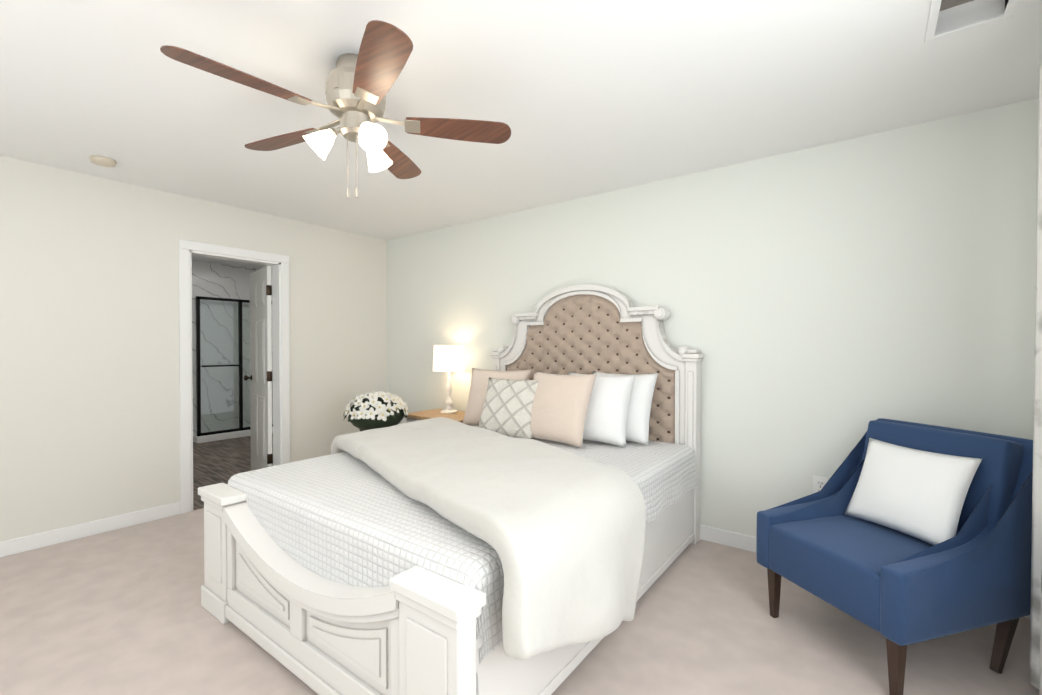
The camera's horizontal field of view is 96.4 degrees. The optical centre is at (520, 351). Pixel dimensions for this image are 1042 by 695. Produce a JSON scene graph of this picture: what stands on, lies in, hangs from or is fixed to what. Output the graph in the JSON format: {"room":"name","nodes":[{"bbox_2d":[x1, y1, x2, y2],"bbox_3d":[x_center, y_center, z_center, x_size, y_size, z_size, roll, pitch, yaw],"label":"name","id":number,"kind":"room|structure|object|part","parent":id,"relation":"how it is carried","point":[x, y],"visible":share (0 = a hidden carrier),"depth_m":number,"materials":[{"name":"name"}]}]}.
{"room":"bedroom","nodes":[
{"label":"bedroom","id":0,"kind":"room"},
{"bbox_2d":[0,155,386,541],"bbox_3d":[-2.781,0.024,3.437,0.120,2.440,4.230,0,1,37],"label":"wall","id":1,"kind":"structure","parent":0,"point":[89,360],"depth_m":3.28,"materials":[{"name":"white paint"}]},
{"bbox_2d":[0,502,180,557],"bbox_3d":[-3.294,1.205,2.655,0.013,0.095,2.285,0,1,37],"label":"baseboard","id":2,"kind":"structure","parent":1,"relation":"attached to","point":[95,527],"depth_m":3.13,"materials":[{"name":"white wood"}]},
{"bbox_2d":[178,239,289,513],"bbox_3d":[-2.403,0.189,3.930,0.145,2.100,0.840,0,1,37],"label":"door frame","id":3,"kind":"structure","parent":1,"relation":"attached to","point":[188,249],"depth_m":3.84,"materials":[{"name":"white wood"}]},
{"bbox_2d":[244,266,272,470],"bbox_3d":[-2.485,0.221,4.493,0.662,2.000,0.222,0,1,37],"label":"door","id":4,"kind":"structure","parent":1,"relation":"in","point":[260,377],"depth_m":4.37,"materials":[{"name":"white wood"}]},
{"bbox_2d":[192,260,272,434],"bbox_3d":[-4.449,-0.006,6.296,0.120,2.440,3.340,0,1,37],"label":"wall","id":5,"kind":"structure","parent":0,"point":[214,280],"depth_m":6.52,"materials":[{"name":"stone"}]},
{"bbox_2d":[0,433,1038,694],"bbox_3d":[-1.798,1.277,3.162,8.140,0.060,5.190,0,1,37],"label":"floor","id":6,"kind":"structure","parent":0,"point":[122,611],"depth_m":2.04,"materials":[{"name":"carpet"}]},
{"bbox_2d":[193,296,272,443],"bbox_3d":[-4.014,0.236,6.628,0.181,1.950,1.090,0,1,37],"label":"shower","id":7,"kind":"object","parent":6,"relation":"on","point":[224,434],"visible":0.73,"depth_m":6.42,"materials":[{"name":"glass"}]},
{"bbox_2d":[343,391,407,431],"bbox_3d":[-1.230,0.786,3.975,0.528,0.905,0.526,0,1,37],"label":"flowers","id":8,"kind":"object","parent":6,"relation":"on","point":[371,410],"visible":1,"depth_m":3.80,"materials":[{"name":"white plant"}]},
{"bbox_2d":[406,409,475,425],"bbox_3d":[-0.670,0.899,4.177,0.700,0.675,0.467,0,1,37],"label":"nightstand","id":9,"kind":"object","parent":6,"relation":"on","point":[429,414],"visible":0.04,"depth_m":4.16,"materials":[{"name":"brown wood"}]},
{"bbox_2d":[433,345,464,413],"bbox_3d":[-0.662,0.250,4.281,0.290,0.620,0.290,0,1,37],"label":"lamp","id":10,"kind":"object","parent":9,"relation":"on","point":[448,358],"visible":1,"depth_m":4.17,"materials":[{"name":"white"}]},
{"bbox_3d":[-0.662,0.058,4.279,0.290,0.235,0.290,0,1,37],"label":"lamp shade","id":11,"kind":"part","parent":10,"relation":"part of","materials":[{"name":"white fabric"}]},
{"bbox_2d":[198,285,703,694],"bbox_3d":[-0.171,0.380,2.668,2.063,1.744,2.308,0,1,37],"label":"bed","id":12,"kind":"object","parent":6,"relation":"on","point":[535,530],"visible":1,"depth_m":1.89,"materials":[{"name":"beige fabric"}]},
{"bbox_3d":[-0.847,0.968,1.810,1.790,0.586,0.115,0,1,37],"label":"footboard","id":13,"kind":"part","parent":12,"relation":"part of","materials":[{"name":"white wood"}]},
{"bbox_2d":[331,417,645,658],"bbox_3d":[-0.337,0.781,2.450,2.064,0.594,1.532,0,1,37],"label":"duvet","id":14,"kind":"object","parent":12,"relation":"on","point":[551,540],"depth_m":1.68,"materials":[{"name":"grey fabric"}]},
{"bbox_2d":[462,368,531,424],"bbox_3d":[-0.196,0.365,3.670,0.560,0.480,0.171,0,-17,29],"label":"pillow","id":15,"kind":"object","parent":12,"relation":"on","point":[480,377],"depth_m":3.67,"materials":[{"name":"beige fabric"}]},
{"bbox_3d":[0.467,0.371,3.553,1.758,1.744,0.126,0,1,37],"label":"headboard","id":16,"kind":"part","parent":12,"relation":"part of","materials":[{"name":"beige fabric"}]},
{"bbox_2d":[568,372,635,446],"bbox_3d":[0.499,0.374,3.131,0.500,0.480,0.171,0,-19,35],"label":"pillow","id":17,"kind":"object","parent":12,"relation":"on","point":[610,419],"depth_m":3.02,"materials":[{"name":"white fabric"}]},
{"bbox_2d":[593,371,657,444],"bbox_3d":[0.669,0.370,3.190,0.500,0.480,0.171,0,-17,40],"label":"pillow","id":18,"kind":"object","parent":12,"relation":"on","point":[645,383],"depth_m":3.05,"materials":[{"name":"white fabric"}]},
{"bbox_2d":[756,418,1032,694],"bbox_3d":[1.614,0.803,2.041,0.816,0.912,0.670,0,1,-16],"label":"chair","id":19,"kind":"object","parent":6,"relation":"on","point":[899,591],"visible":0.9,"depth_m":1.83,"materials":[{"name":"blue fabric"}]},
{"bbox_2d":[844,438,981,545],"bbox_3d":[1.708,0.610,2.067,0.121,0.400,0.455,25,-6,-15],"label":"chair pillow","id":20,"kind":"object","parent":19,"relation":"on","point":[919,494],"visible":0.98,"depth_m":2.00,"materials":[{"name":"white fabric"}]},
{"bbox_2d":[0,0,1041,269],"bbox_3d":[-1.798,-1.263,3.135,8.140,0.140,5.190,0,1,37],"label":"ceiling","id":21,"kind":"structure","parent":0,"point":[582,98],"depth_m":2.09,"materials":[{"name":"white paint"}]},
{"bbox_2d":[89,155,116,166],"bbox_3d":[-2.587,-1.174,2.885,0.128,0.032,0.128,0,1,37],"label":"smoke detector","id":22,"kind":"object","parent":21,"relation":"attached to","point":[102,161],"visible":0.98,"depth_m":2.85,"materials":[{"name":"beige plastic"}]},
{"bbox_2d":[160,20,510,198],"bbox_3d":[-0.713,-0.903,1.900,1.229,0.555,1.212,0,1,37],"label":"ceiling fan","id":23,"kind":"object","parent":21,"relation":"hanging from","point":[358,86],"visible":1,"depth_m":1.84,"materials":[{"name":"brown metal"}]},
{"bbox_3d":[-0.686,-0.903,1.912,0.510,0.555,0.502,0,1,37],"label":"motor","id":24,"kind":"part","parent":23,"relation":"part of","materials":[{"name":"silver metal"}]},
{"bbox_2d":[924,0,1019,42],"bbox_3d":[1.491,-1.176,1.521,0.234,0.010,0.459,0,1,37],"label":"ceiling vent","id":25,"kind":"object","parent":21,"relation":"in","point":[937,7],"visible":1,"depth_m":1.62,"materials":[{"name":"white metal"}]},
{"bbox_2d":[387,98,1038,536],"bbox_3d":[0.512,0.021,3.685,5.090,2.440,0.120,0,1,37],"label":"wall","id":26,"kind":"structure","parent":0,"point":[825,304],"depth_m":2.76,"materials":[{"name":"white paint"}]},
{"bbox_2d":[813,476,827,492],"bbox_3d":[1.732,0.782,2.695,0.072,0.116,0.009,0,1,37],"label":"outlet","id":27,"kind":"object","parent":26,"relation":"attached to","point":[819,483],"visible":0.54,"depth_m":2.70,"materials":[{"name":"white plastic"}]},
{"bbox_2d":[700,525,1027,617],"bbox_3d":[0.472,1.194,3.644,4.850,0.095,0.013,0,1,37],"label":"baseboard","id":28,"kind":"structure","parent":26,"relation":"attached to","point":[728,538],"depth_m":2.99,"materials":[{"name":"white"}]},
{"bbox_3d":[1.193,0.055,0.454,0.120,2.440,4.230,0,1,37],"label":"wall","id":29,"kind":"structure","parent":0,"visible":0},
{"bbox_2d":[1029,63,1041,694],"bbox_3d":[1.255,0.102,0.756,0.144,2.280,2.386,0,1,37],"label":"curtain","id":30,"kind":"object","parent":29,"relation":"attached to","point":[1035,673],"visible":1,"depth_m":1.70,"materials":[{"name":"fabric"}]}
]}

